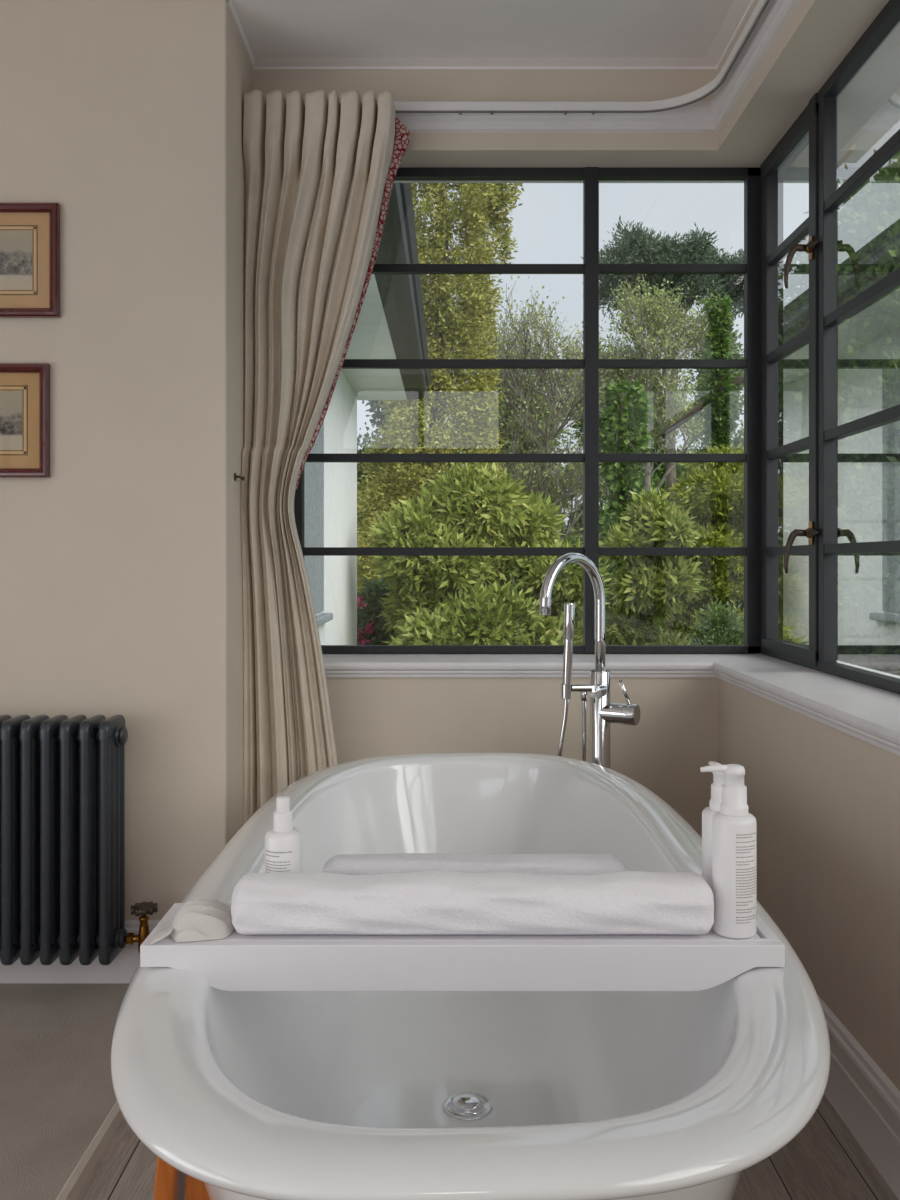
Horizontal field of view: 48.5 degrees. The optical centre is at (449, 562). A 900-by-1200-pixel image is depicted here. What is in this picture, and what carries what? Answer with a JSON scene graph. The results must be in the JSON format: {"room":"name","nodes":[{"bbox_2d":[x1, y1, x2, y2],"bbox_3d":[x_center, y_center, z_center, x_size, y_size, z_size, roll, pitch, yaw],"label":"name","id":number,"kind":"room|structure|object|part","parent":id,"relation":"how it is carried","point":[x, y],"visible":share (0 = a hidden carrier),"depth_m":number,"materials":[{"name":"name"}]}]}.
{"room":"bathroom","nodes":[
{"label":"bathroom","id":0,"kind":"room"},
{"bbox_2d":[0,983,129,1199],"bbox_3d":[-1.728,1.075,0.480,2.145,0.011,4.161,0,0,0],"label":"floor","id":1,"kind":"structure","parent":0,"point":[57,1091],"depth_m":2.07,"materials":[{"name":"beige carpet"}]},
{"bbox_2d":[0,0,252,919],"bbox_3d":[-1.687,-0.182,2.744,2.227,2.525,0.366,0,0,0],"label":"wall","id":2,"kind":"structure","parent":0,"point":[121,567],"depth_m":2.56,"materials":[{"name":"paint"}]},
{"bbox_2d":[0,363,49,477],"bbox_3d":[-1.210,-0.363,2.549,0.372,0.290,0.022,0,0,0],"label":"framed print","id":3,"kind":"object","parent":2,"relation":"attached to","point":[24,387],"visible":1,"depth_m":2.55,"materials":[{"name":"red wood"}]},
{"bbox_2d":[0,203,59,317],"bbox_3d":[-1.184,-0.772,2.549,0.372,0.290,0.022,0,0,0],"label":"framed print","id":4,"kind":"object","parent":2,"relation":"attached to","point":[29,232],"visible":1,"depth_m":2.55,"materials":[{"name":"red wood"}]},
{"bbox_2d":[0,715,157,964],"bbox_3d":[-1.017,0.722,2.476,0.596,0.684,0.168,0,0,0],"label":"radiator","id":5,"kind":"object","parent":2,"relation":"attached to","point":[62,779],"visible":0.98,"depth_m":2.41,"materials":[{"name":"metal"}]},
{"bbox_2d":[0,920,160,982],"bbox_3d":[-1.687,0.998,2.551,2.227,0.165,0.019,0,0,0],"label":"baseboard","id":6,"kind":"structure","parent":2,"relation":"attached to","point":[123,967],"depth_m":2.54,"materials":[{"name":"white paint"}]},
{"bbox_2d":[234,473,244,480],"bbox_3d":[-0.563,-0.230,2.672,0.020,0.022,0.046,0,0,0],"label":"curtain hook","id":7,"kind":"object","parent":2,"relation":"attached to","point":[236,476],"visible":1,"depth_m":2.66,"materials":[{"name":"brown metal"}]},
{"bbox_3d":[-0.561,-0.227,2.675,0.017,0.013,0.038,0,0,0],"label":"hook arm","id":8,"kind":"part","parent":7,"relation":"part of","materials":[{"name":"brown metal"}]},
{"bbox_2d":[227,0,254,67],"bbox_3d":[-0.567,-1.440,2.734,0.012,0.010,0.346,0,0,0],"label":"trim","id":9,"kind":"structure","parent":2,"relation":"attached to","point":[230,5],"depth_m":2.71,"materials":[{"name":"paint"}]},
{"bbox_2d":[315,370,356,644],"bbox_3d":[-0.925,1.315,5.900,0.250,5.530,5.400,0,0,0],"label":"wall","id":10,"kind":"structure","parent":0,"point":[340,421],"depth_m":7.37,"materials":[{"name":"white paint"}]},
{"bbox_2d":[304,421,323,613],"bbox_3d":[-0.804,-0.460,5.805,0.032,1.520,0.890,0,0,0],"label":"panel","id":11,"kind":"object","parent":10,"relation":"attached to","point":[313,471],"visible":0.36,"depth_m":5.86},
{"bbox_2d":[316,613,332,625],"bbox_3d":[-0.775,0.338,5.820,0.070,0.045,1.040,0,0,0],"label":"sill","id":12,"kind":"structure","parent":10,"relation":"attached to","point":[322,618],"depth_m":5.94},
{"bbox_2d":[341,274,406,399],"bbox_3d":[-0.738,-1.452,5.940,0.725,0.055,5.620,0,0,0],"label":"trim","id":13,"kind":"structure","parent":10,"relation":"attached to","point":[371,338],"depth_m":6.77,"materials":[{"name":"white paint"}]},
{"bbox_2d":[374,183,426,398],"bbox_3d":[-0.289,-1.486,5.945,0.178,0.108,5.610,0,0,0],"label":"roof eave","id":14,"kind":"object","parent":10,"relation":"attached to","point":[396,291],"depth_m":5.43},
{"bbox_2d":[226,0,733,56],"bbox_3d":[-0.861,-1.505,0.753,3.879,0.120,4.707,0,0,0],"label":"ceiling","id":15,"kind":"structure","parent":0,"point":[271,28],"depth_m":2.70,"materials":[{"name":"paint"}]},
{"bbox_2d":[76,1094,897,1199],"bbox_3d":[-1.010,1.130,0.653,3.579,0.100,4.507,0,0,0],"label":"floor","id":16,"kind":"structure","parent":0,"point":[824,1160],"depth_m":1.78,"materials":[{"name":"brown wood"}]},
{"bbox_2d":[55,1101,123,1199],"bbox_3d":[-0.648,1.072,0.480,0.027,0.016,4.161,0,0,0],"label":"trim","id":17,"kind":"structure","parent":16,"relation":"on","point":[90,1158],"depth_m":1.80,"materials":[{"name":"beige wood"}]},
{"bbox_2d":[111,752,830,1199],"bbox_3d":[0.030,0.781,1.682,0.858,0.598,1.799,0,0,0],"label":"bathtub","id":18,"kind":"object","parent":16,"relation":"on","point":[236,1095],"visible":0.85,"depth_m":1.43,"materials":[{"name":"white enamel"},{"name":"metal"}]},
{"bbox_2d":[140,903,784,990],"bbox_3d":[0.015,0.482,1.263,0.767,0.055,0.150,0,0,0],"label":"tray","id":19,"kind":"object","parent":18,"relation":"on","point":[237,961],"visible":0.73,"depth_m":1.19,"materials":[{"name":"paint"}]},
{"bbox_2d":[149,900,234,944],"bbox_3d":[-0.317,0.437,1.237,0.105,0.034,0.082,0,0,-15],"label":"cloth bundle","id":20,"kind":"object","parent":19,"relation":"on","point":[196,920],"visible":0.93,"depth_m":1.21,"materials":[{"name":"white fabric"}]},
{"bbox_2d":[265,795,300,872],"bbox_3d":[-0.218,0.379,1.304,0.047,0.149,0.047,0,0,0],"label":"toiletry bottle","id":21,"kind":"object","parent":19,"relation":"on","point":[282,842],"visible":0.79,"depth_m":1.29,"materials":[{"name":"white plastic"}]},
{"bbox_2d":[266,850,291,872],"bbox_3d":[-0.221,0.392,1.284,0.035,0.044,0.008,0,0,10],"label":"print","id":22,"kind":"object","parent":21,"relation":"attached to","point":[277,861],"depth_m":1.28,"materials":[{"name":"grey paper"}]},
{"bbox_2d":[231,870,713,934],"bbox_3d":[0.028,0.418,1.234,0.587,0.070,0.087,0,0,0],"label":"rolled towel","id":23,"kind":"object","parent":19,"relation":"on","point":[433,902],"visible":1,"depth_m":1.20,"materials":[{"name":"white fabric"}]},
{"bbox_2d":[323,853,624,874],"bbox_3d":[0.031,0.418,1.306,0.394,0.071,0.056,0,0,0],"label":"folded towel","id":24,"kind":"object","parent":19,"relation":"on","point":[556,863],"visible":0.39,"depth_m":1.29,"materials":[{"name":"white fabric"}]},
{"bbox_2d":[702,761,723,889],"bbox_3d":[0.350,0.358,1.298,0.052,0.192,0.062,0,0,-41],"label":"pump bottle","id":25,"kind":"object","parent":19,"relation":"on","point":[715,801],"visible":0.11,"depth_m":1.28,"materials":[{"name":"white plastic"}]},
{"bbox_2d":[700,764,756,938],"bbox_3d":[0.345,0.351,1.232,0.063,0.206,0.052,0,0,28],"label":"pump bottle","id":26,"kind":"object","parent":19,"relation":"on","point":[734,829],"visible":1,"depth_m":1.21,"materials":[{"name":"white plastic"}]},
{"bbox_2d":[736,832,755,923],"bbox_3d":[0.359,0.380,1.207,0.029,0.107,0.004,0,0,-22],"label":"print","id":27,"kind":"object","parent":26,"relation":"attached to","point":[745,841],"depth_m":1.20,"materials":[{"name":"grey paper"}]},
{"bbox_2d":[540,552,639,768],"bbox_3d":[0.339,0.526,2.603,0.312,1.106,0.154,0,0,-25],"label":"tap","id":28,"kind":"object","parent":16,"relation":"on","point":[603,712],"visible":0.52,"depth_m":2.62,"materials":[{"name":"silver metal"}]},
{"bbox_3d":[0.318,0.134,2.570,0.028,0.322,0.262,0,0,44],"label":"spout","id":29,"kind":"part","parent":28,"relation":"part of","materials":[{"name":"silver metal"}]},
{"bbox_3d":[0.457,0.340,2.610,0.037,0.068,0.011,0,0,-16],"label":"lever","id":30,"kind":"part","parent":28,"relation":"part of","materials":[{"name":"silver metal"}]},
{"bbox_2d":[253,70,771,166],"bbox_3d":[0.178,-1.373,3.023,2.002,0.345,0.233,0,0,0],"label":"wall","id":31,"kind":"structure","parent":0,"point":[424,149],"depth_m":2.91,"materials":[{"name":"paint"}]},
{"bbox_2d":[294,167,760,652],"bbox_3d":[0.234,-0.471,3.050,1.423,1.491,0.040,0,0,0],"label":"window","id":32,"kind":"structure","parent":31,"relation":"in","point":[590,268],"depth_m":3.03,"materials":[{"name":"metal"}]},
{"bbox_2d":[326,677,717,836],"bbox_3d":[0.103,0.705,2.989,1.352,0.750,0.163,0,0,0],"label":"wall","id":33,"kind":"structure","parent":0,"point":[675,735],"depth_m":2.91,"materials":[{"name":"paint"}]},
{"bbox_2d":[718,0,888,149],"bbox_3d":[0.926,-1.373,0.653,0.294,0.345,4.507,0,0,0],"label":"wall","id":34,"kind":"structure","parent":0,"point":[818,35],"depth_m":2.45,"materials":[{"name":"paint"}]},
{"bbox_2d":[252,0,755,69],"bbox_3d":[0.103,-1.439,0.653,1.352,0.012,4.507,0,0,0],"label":"trim","id":35,"kind":"structure","parent":34,"relation":"attached to","point":[739,10],"depth_m":2.88,"materials":[{"name":"paint"}]},
{"bbox_2d":[340,0,770,114],"bbox_3d":[0.096,-1.299,0.661,1.298,0.032,4.423,0,0,0],"label":"track","id":36,"kind":"object","parent":34,"relation":"attached to","point":[703,92],"visible":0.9,"depth_m":2.85,"materials":[{"name":"white metal"}]},
{"bbox_2d":[241,90,409,824],"bbox_3d":[-0.352,-0.118,2.785,0.472,2.357,0.146,0,0,0],"label":"curtain","id":37,"kind":"object","parent":36,"relation":"hanging from","point":[320,173],"visible":0.79,"depth_m":2.77,"materials":[{"name":"fabric"}]},
{"bbox_2d":[394,181,743,182],"bbox_3d":[0.185,-1.404,1.117,2.016,0.432,4.035,0,0,0],"label":"lintel","id":38,"kind":"object","parent":34,"relation":"attached to","point":[394,181],"visible":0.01,"depth_m":3.12,"materials":[{"name":"black metal"}]},
{"bbox_2d":[340,0,799,131],"bbox_3d":[0.103,-1.292,0.653,1.352,0.080,4.507,0,0,0],"label":"trim","id":39,"kind":"structure","parent":34,"relation":"attached to","point":[699,116],"depth_m":2.88,"materials":[{"name":"white paint"}]},
{"bbox_2d":[760,0,899,693],"bbox_3d":[0.923,-0.471,1.085,0.125,1.491,3.970,0,0,0],"label":"window","id":40,"kind":"structure","parent":34,"relation":"in","point":[830,186],"depth_m":2.48,"materials":[{"name":"metal"}]},
{"bbox_3d":[0.906,-0.031,2.563,0.089,0.116,0.045,0,0,39],"label":"handle","id":41,"kind":"part","parent":40,"relation":"part of","materials":[{"name":"brown metal"}]},
{"bbox_3d":[0.906,-0.765,2.563,0.089,0.116,0.045,0,0,39],"label":"handle","id":42,"kind":"part","parent":40,"relation":"part of","materials":[{"name":"brown metal"}]},
{"bbox_3d":[0.923,-0.077,2.575,0.016,0.060,0.026,0,0,0],"label":"handle plate","id":43,"kind":"part","parent":40,"relation":"part of","materials":[{"name":"gold metal"}]},
{"bbox_3d":[0.923,-0.811,2.575,0.016,0.060,0.026,0,0,0],"label":"handle plate","id":44,"kind":"part","parent":40,"relation":"part of","materials":[{"name":"gold metal"}]},
{"bbox_2d":[718,678,899,1090],"bbox_3d":[0.896,0.705,0.735,0.234,0.750,4.670,0,0,0],"label":"wall","id":45,"kind":"structure","parent":0,"point":[823,799],"depth_m":2.05,"materials":[{"name":"paint"}]},
{"bbox_2d":[322,653,899,755],"bbox_3d":[0.203,0.302,1.054,1.552,0.060,4.107,0,0,0],"label":"windowsill","id":46,"kind":"structure","parent":45,"relation":"on","point":[870,714],"depth_m":2.89,"materials":[{"name":"paint"}]},
{"bbox_2d":[818,996,899,1199],"bbox_3d":[0.769,0.998,0.653,0.019,0.165,4.507,0,0,0],"label":"baseboard","id":47,"kind":"structure","parent":45,"relation":"attached to","point":[867,1101],"depth_m":1.84,"materials":[{"name":"white paint"}]},
{"label":"outside","id":48,"kind":"structure","parent":0,"visible":0},
{"bbox_2d":[581,543,743,627],"bbox_3d":[5.000,0.732,31.650,60.000,5.337,56.700,0,0,0],"label":"ground","id":49,"kind":"structure","parent":48,"point":[581,543],"depth_m":26.29,"materials":[{"name":"green plant"}]},
{"bbox_2d":[357,476,378,608],"bbox_3d":[-1.224,0.784,14.233,1.293,4.174,1.344,0,0,19],"label":"shrub","id":50,"kind":"object","parent":49,"relation":"on","point":[378,476],"visible":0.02,"depth_m":13.98,"materials":[{"name":"green plant"}]},
{"bbox_2d":[357,574,398,644],"bbox_3d":[-0.640,1.713,9.372,0.781,3.273,0.896,0,0,-3],"label":"rhododendron","id":51,"kind":"object","parent":49,"relation":"on","point":[370,631],"visible":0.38,"depth_m":9.16,"materials":[{"name":"green plant"}]},
{"bbox_2d":[357,377,463,510],"bbox_3d":[-1.079,-1.439,25.909,3.796,9.815,3.332,0,0,-32],"label":"broadleaf tree","id":52,"kind":"object","parent":49,"relation":"on","point":[374,404],"visible":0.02,"depth_m":25.80,"materials":[{"name":"green plant"}]},
{"bbox_2d":[357,183,523,613],"bbox_3d":[-0.160,-2.123,11.983,2.671,10.422,2.767,0,0,-38],"label":"conifer tree","id":53,"kind":"object","parent":49,"relation":"on","point":[470,329],"visible":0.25,"depth_m":11.58,"materials":[{"name":"green plant"}]},
{"bbox_2d":[382,579,576,644],"bbox_3d":[0.310,1.746,6.709,1.530,3.287,0.985,0,0,0],"label":"shrub","id":54,"kind":"object","parent":49,"relation":"on","point":[486,616],"visible":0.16,"depth_m":6.48,"materials":[{"name":"green plant"}]},
{"bbox_2d":[368,462,615,644],"bbox_3d":[0.320,1.265,8.052,2.075,4.259,1.617,0,0,0],"label":"shrub","id":55,"kind":"object","parent":49,"relation":"on","point":[473,506],"visible":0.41,"depth_m":7.68,"materials":[{"name":"green plant"}]},
{"bbox_2d":[462,373,582,618],"bbox_3d":[1.430,-0.633,19.688,2.717,6.392,3.082,0,0,-12],"label":"broadleaf tree","id":56,"kind":"object","parent":49,"relation":"on","point":[570,538],"visible":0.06,"depth_m":19.00,"materials":[{"name":"green plant"}]},
{"bbox_2d":[447,274,641,570],"bbox_3d":[1.410,-0.964,15.930,3.350,7.306,3.435,0,0,5],"label":"sparse tree","id":57,"kind":"object","parent":49,"relation":"on","point":[515,380],"visible":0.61,"depth_m":15.53,"materials":[{"name":"green plant"}]},
{"bbox_2d":[562,338,625,543],"bbox_3d":[4.494,-1.737,30.860,2.946,10.767,2.676,0,0,14],"label":"broadleaf tree","id":58,"kind":"object","parent":49,"relation":"on","point":[576,426],"visible":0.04,"depth_m":30.77,"materials":[{"name":"green plant"}]},
{"bbox_2d":[599,379,655,608],"bbox_3d":[2.033,0.494,11.798,0.796,5.327,0.796,0,0,0],"label":"tree","id":59,"kind":"object","parent":49,"relation":"on","point":[619,396],"visible":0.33,"depth_m":11.68,"materials":[{"name":"green plant"}]},
{"bbox_2d":[560,274,721,493],"bbox_3d":[3.937,-1.890,20.106,3.396,8.355,3.320,0,0,14],"label":"sparse tree","id":60,"kind":"object","parent":49,"relation":"on","point":[664,322],"visible":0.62,"depth_m":19.74,"materials":[{"name":"green plant"}]},
{"bbox_2d":[581,370,701,624],"bbox_3d":[5.282,-1.041,27.004,3.429,9.038,2.884,0,0,-4],"label":"broadleaf tree","id":61,"kind":"object","parent":49,"relation":"on","point":[659,473],"visible":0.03,"depth_m":26.61,"materials":[{"name":"green plant"}]},
{"bbox_2d":[599,485,708,644],"bbox_3d":[1.274,1.431,6.614,0.720,3.907,0.992,0,0,-4],"label":"shrub","id":62,"kind":"object","parent":49,"relation":"on","point":[648,590],"visible":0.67,"depth_m":6.43,"materials":[{"name":"green plant"}]},
{"bbox_2d":[580,216,743,630],"bbox_3d":[5.444,-3.156,23.925,4.813,10.096,2.669,0,0,-2],"label":"pine tree","id":63,"kind":"object","parent":49,"relation":"on","point":[640,249],"visible":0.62,"depth_m":23.34,"materials":[{"name":"green plant"}]},
{"bbox_2d":[658,442,743,643],"bbox_3d":[2.480,1.129,9.196,1.915,4.479,1.716,0,0,-33],"label":"bush","id":64,"kind":"object","parent":49,"relation":"on","point":[714,493],"visible":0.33,"depth_m":8.87,"materials":[{"name":"green plant"}]},
{"bbox_2d":[661,294,743,583],"bbox_3d":[3.606,-0.394,13.988,1.316,6.710,0.625,0,0,0],"label":"tree","id":65,"kind":"object","parent":49,"relation":"on","point":[718,347],"visible":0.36,"depth_m":13.92,"materials":[{"name":"green plant"}]},
{"bbox_2d":[678,323,743,578],"bbox_3d":[8.218,-1.786,30.901,3.475,11.516,2.823,0,0,-12],"label":"broadleaf tree","id":66,"kind":"object","parent":49,"relation":"on","point":[736,441],"visible":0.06,"depth_m":30.68,"materials":[{"name":"green plant"}]},
{"bbox_2d":[680,596,743,644],"bbox_3d":[2.123,1.814,7.845,0.734,3.141,0.954,0,0,-9],"label":"shrub","id":67,"kind":"object","parent":49,"relation":"on","point":[724,627],"visible":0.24,"depth_m":7.69,"materials":[{"name":"green plant"}]},
{"bbox_2d":[896,462,899,675],"bbox_3d":[2.618,1.335,5.245,2.266,4.140,2.235,0,0,3],"label":"shrub","id":68,"kind":"object","parent":49,"relation":"on","point":[898,490],"visible":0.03,"depth_m":4.75,"materials":[{"name":"green plant"}]},
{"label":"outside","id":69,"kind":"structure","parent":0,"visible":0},
{"bbox_2d":[399,183,430,386],"bbox_3d":[-0.783,-1.907,5.965,1.234,0.714,5.670,0,0,0],"label":"roof wing","id":70,"kind":"structure","parent":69,"point":[405,188],"depth_m":5.13}
]}

